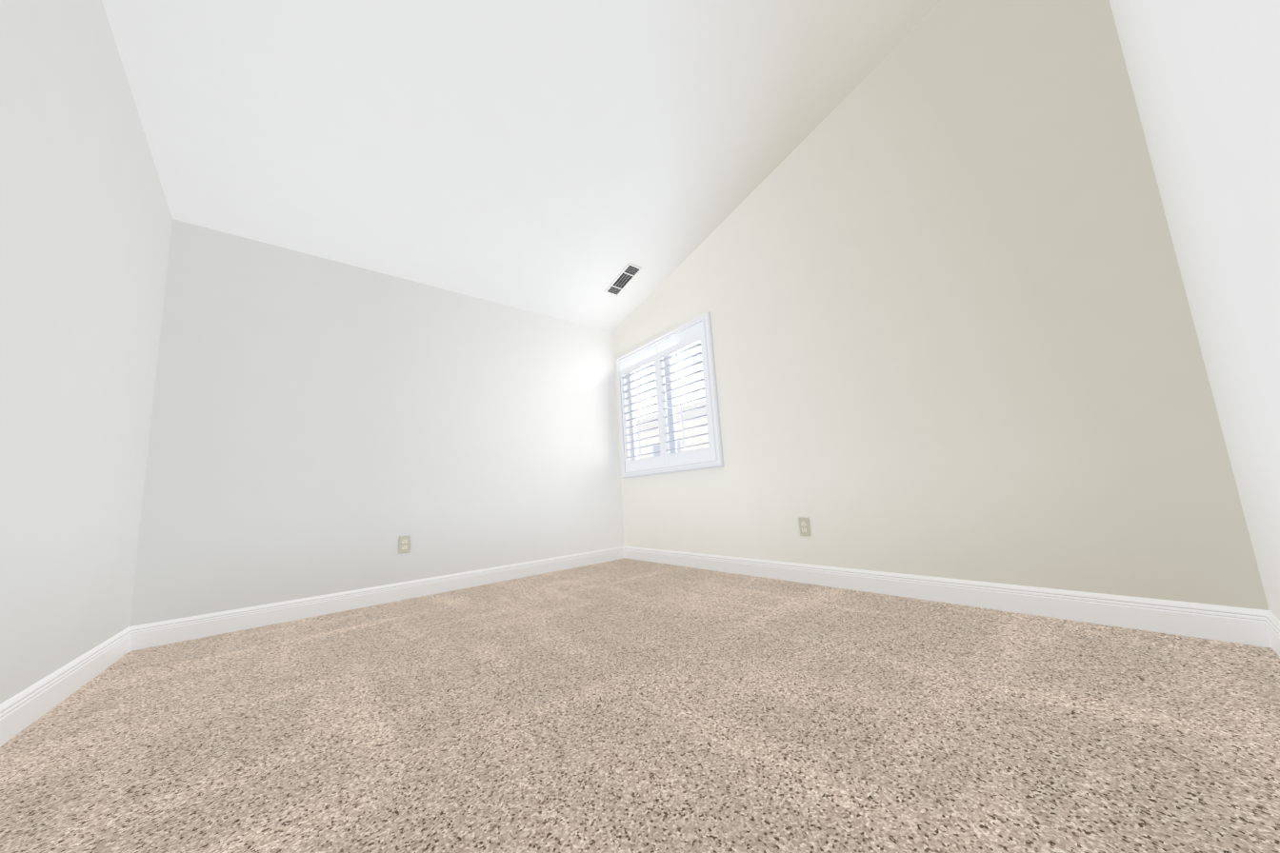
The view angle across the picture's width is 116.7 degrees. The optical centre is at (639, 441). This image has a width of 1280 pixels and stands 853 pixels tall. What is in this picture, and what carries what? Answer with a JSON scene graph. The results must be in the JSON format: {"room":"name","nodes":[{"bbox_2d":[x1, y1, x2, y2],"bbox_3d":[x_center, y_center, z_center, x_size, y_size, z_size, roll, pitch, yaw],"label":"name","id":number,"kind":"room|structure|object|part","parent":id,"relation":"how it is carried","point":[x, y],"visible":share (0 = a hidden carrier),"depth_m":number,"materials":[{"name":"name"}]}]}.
{"room":"empty bedroom","nodes":[
{"label":"empty bedroom","id":0,"kind":"room"},
{"bbox_2d":[0,0,172,704],"bbox_3d":[-1.664,-0.806,0.831,0.140,3.290,3.614,3,-10,-39],"label":"wall","id":1,"kind":"structure","parent":0,"point":[86,220],"depth_m":1.46,"materials":[{"name":"paint"}]},
{"bbox_2d":[0,626,131,746],"bbox_3d":[-1.925,0.859,1.175,0.015,0.120,2.285,3,-10,-39],"label":"baseboard","id":2,"kind":"structure","parent":1,"relation":"attached to","point":[23,710],"depth_m":1.46,"materials":[{"name":"white wood"}]},
{"bbox_2d":[129,219,624,626],"bbox_3d":[-1.518,-0.066,3.271,3.505,2.460,0.140,3,-10,-39],"label":"wall","id":3,"kind":"structure","parent":0,"point":[320,426],"depth_m":2.76,"materials":[{"name":"paint"}]},
{"bbox_2d":[129,546,624,651],"bbox_3d":[-1.398,1.081,3.056,3.225,0.120,0.015,3,-10,-39],"label":"baseboard","id":4,"kind":"structure","parent":3,"relation":"attached to","point":[161,633],"depth_m":2.58,"materials":[{"name":"white wood"}]},
{"bbox_2d":[399,536,410,553],"bbox_3d":[-1.709,0.748,2.866,0.070,0.115,0.007,3,-10,-39],"label":"electrical outlet","id":5,"kind":"object","parent":3,"relation":"attached to","point":[404,544],"visible":1,"depth_m":2.86,"materials":[{"name":"beige plastic"}]},
{"bbox_2d":[101,0,941,333],"bbox_3d":[-0.440,-1.999,2.063,3.505,1.014,3.894,3,-10,-39],"label":"ceiling","id":6,"kind":"structure","parent":0,"point":[567,160],"depth_m":2.23,"materials":[{"name":"paint"}]},
{"bbox_2d":[604,262,641,296],"bbox_3d":[-0.158,-1.485,3.639,0.147,0.095,0.390,3,-10,-39],"label":"ceiling vent","id":7,"kind":"object","parent":6,"relation":"in","point":[628,274],"visible":1,"depth_m":3.63,"materials":[{"name":"white metal"}]},
{"bbox_2d":[0,558,1279,852],"bbox_3d":[-0.257,0.943,1.666,3.505,0.120,3.894,3,-10,-39],"label":"floor","id":8,"kind":"structure","parent":0,"point":[625,705],"depth_m":1.06,"materials":[{"name":"carpet"}]},
{"bbox_2d":[613,0,1269,610],"bbox_3d":[0.941,-0.680,2.956,0.140,3.290,3.614,3,-10,-39],"label":"wall","id":9,"kind":"structure","parent":0,"point":[926,274],"depth_m":1.98,"materials":[{"name":"paint"}]},
{"bbox_2d":[616,311,723,479],"bbox_3d":[0.234,-0.348,3.730,0.192,1.298,1.317,3,-10,-39],"label":"window shutters","id":10,"kind":"object","parent":9,"relation":"attached to","point":[666,346],"visible":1,"depth_m":3.65,"materials":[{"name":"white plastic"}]},
{"bbox_3d":[0.009,-0.310,3.931,0.100,1.172,0.598,3,-10,-39],"label":"shutter panel","id":11,"kind":"part","parent":10,"relation":"part of","materials":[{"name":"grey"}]},
{"bbox_3d":[0.388,-0.396,3.472,0.100,1.172,0.598,3,-10,-39],"label":"shutter panel","id":12,"kind":"part","parent":10,"relation":"part of","materials":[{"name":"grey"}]},
{"bbox_2d":[798,518,810,536],"bbox_3d":[1.081,0.561,2.595,0.007,0.115,0.070,3,-10,-39],"label":"outlet","id":13,"kind":"object","parent":9,"relation":"attached to","point":[804,526],"visible":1,"depth_m":2.59,"materials":[{"name":"beige plastic"}]},
{"bbox_2d":[624,546,1271,648],"bbox_3d":[0.978,0.884,2.696,0.015,0.120,3.614,3,-10,-39],"label":"baseboard","id":14,"kind":"structure","parent":9,"relation":"attached to","point":[1242,626],"depth_m":1.78,"materials":[{"name":"white wood"}]},
{"bbox_2d":[1109,0,1279,620],"bbox_3d":[0.821,-1.010,0.460,3.505,3.290,0.140,3,-10,-39],"label":"wall","id":15,"kind":"structure","parent":0,"point":[1204,75],"depth_m":1.00,"materials":[{"name":"paint"}]},
{"bbox_2d":[1265,610,1279,658],"bbox_3d":[0.869,0.568,0.308,3.225,0.120,0.015,3,-10,-39],"label":"baseboard","id":16,"kind":"structure","parent":15,"relation":"attached to","point":[1272,623],"depth_m":1.27,"materials":[{"name":"white wood"}]},
{"label":"outside","id":17,"kind":"structure","parent":0,"visible":0},
{"bbox_3d":[5.151,2.117,10.295,15.860,0.100,26.000,3,-10,-39],"label":"ground","id":18,"kind":"structure","parent":17,"visible":0},
{"bbox_2d":[636,400,709,459],"bbox_3d":[3.662,0.431,15.274,6.200,4.750,15.800,3,-10,-39],"label":"house","id":19,"kind":"structure","parent":18,"relation":"on","point":[688,433],"depth_m":14.05,"materials":[{"name":"white"}]}
]}

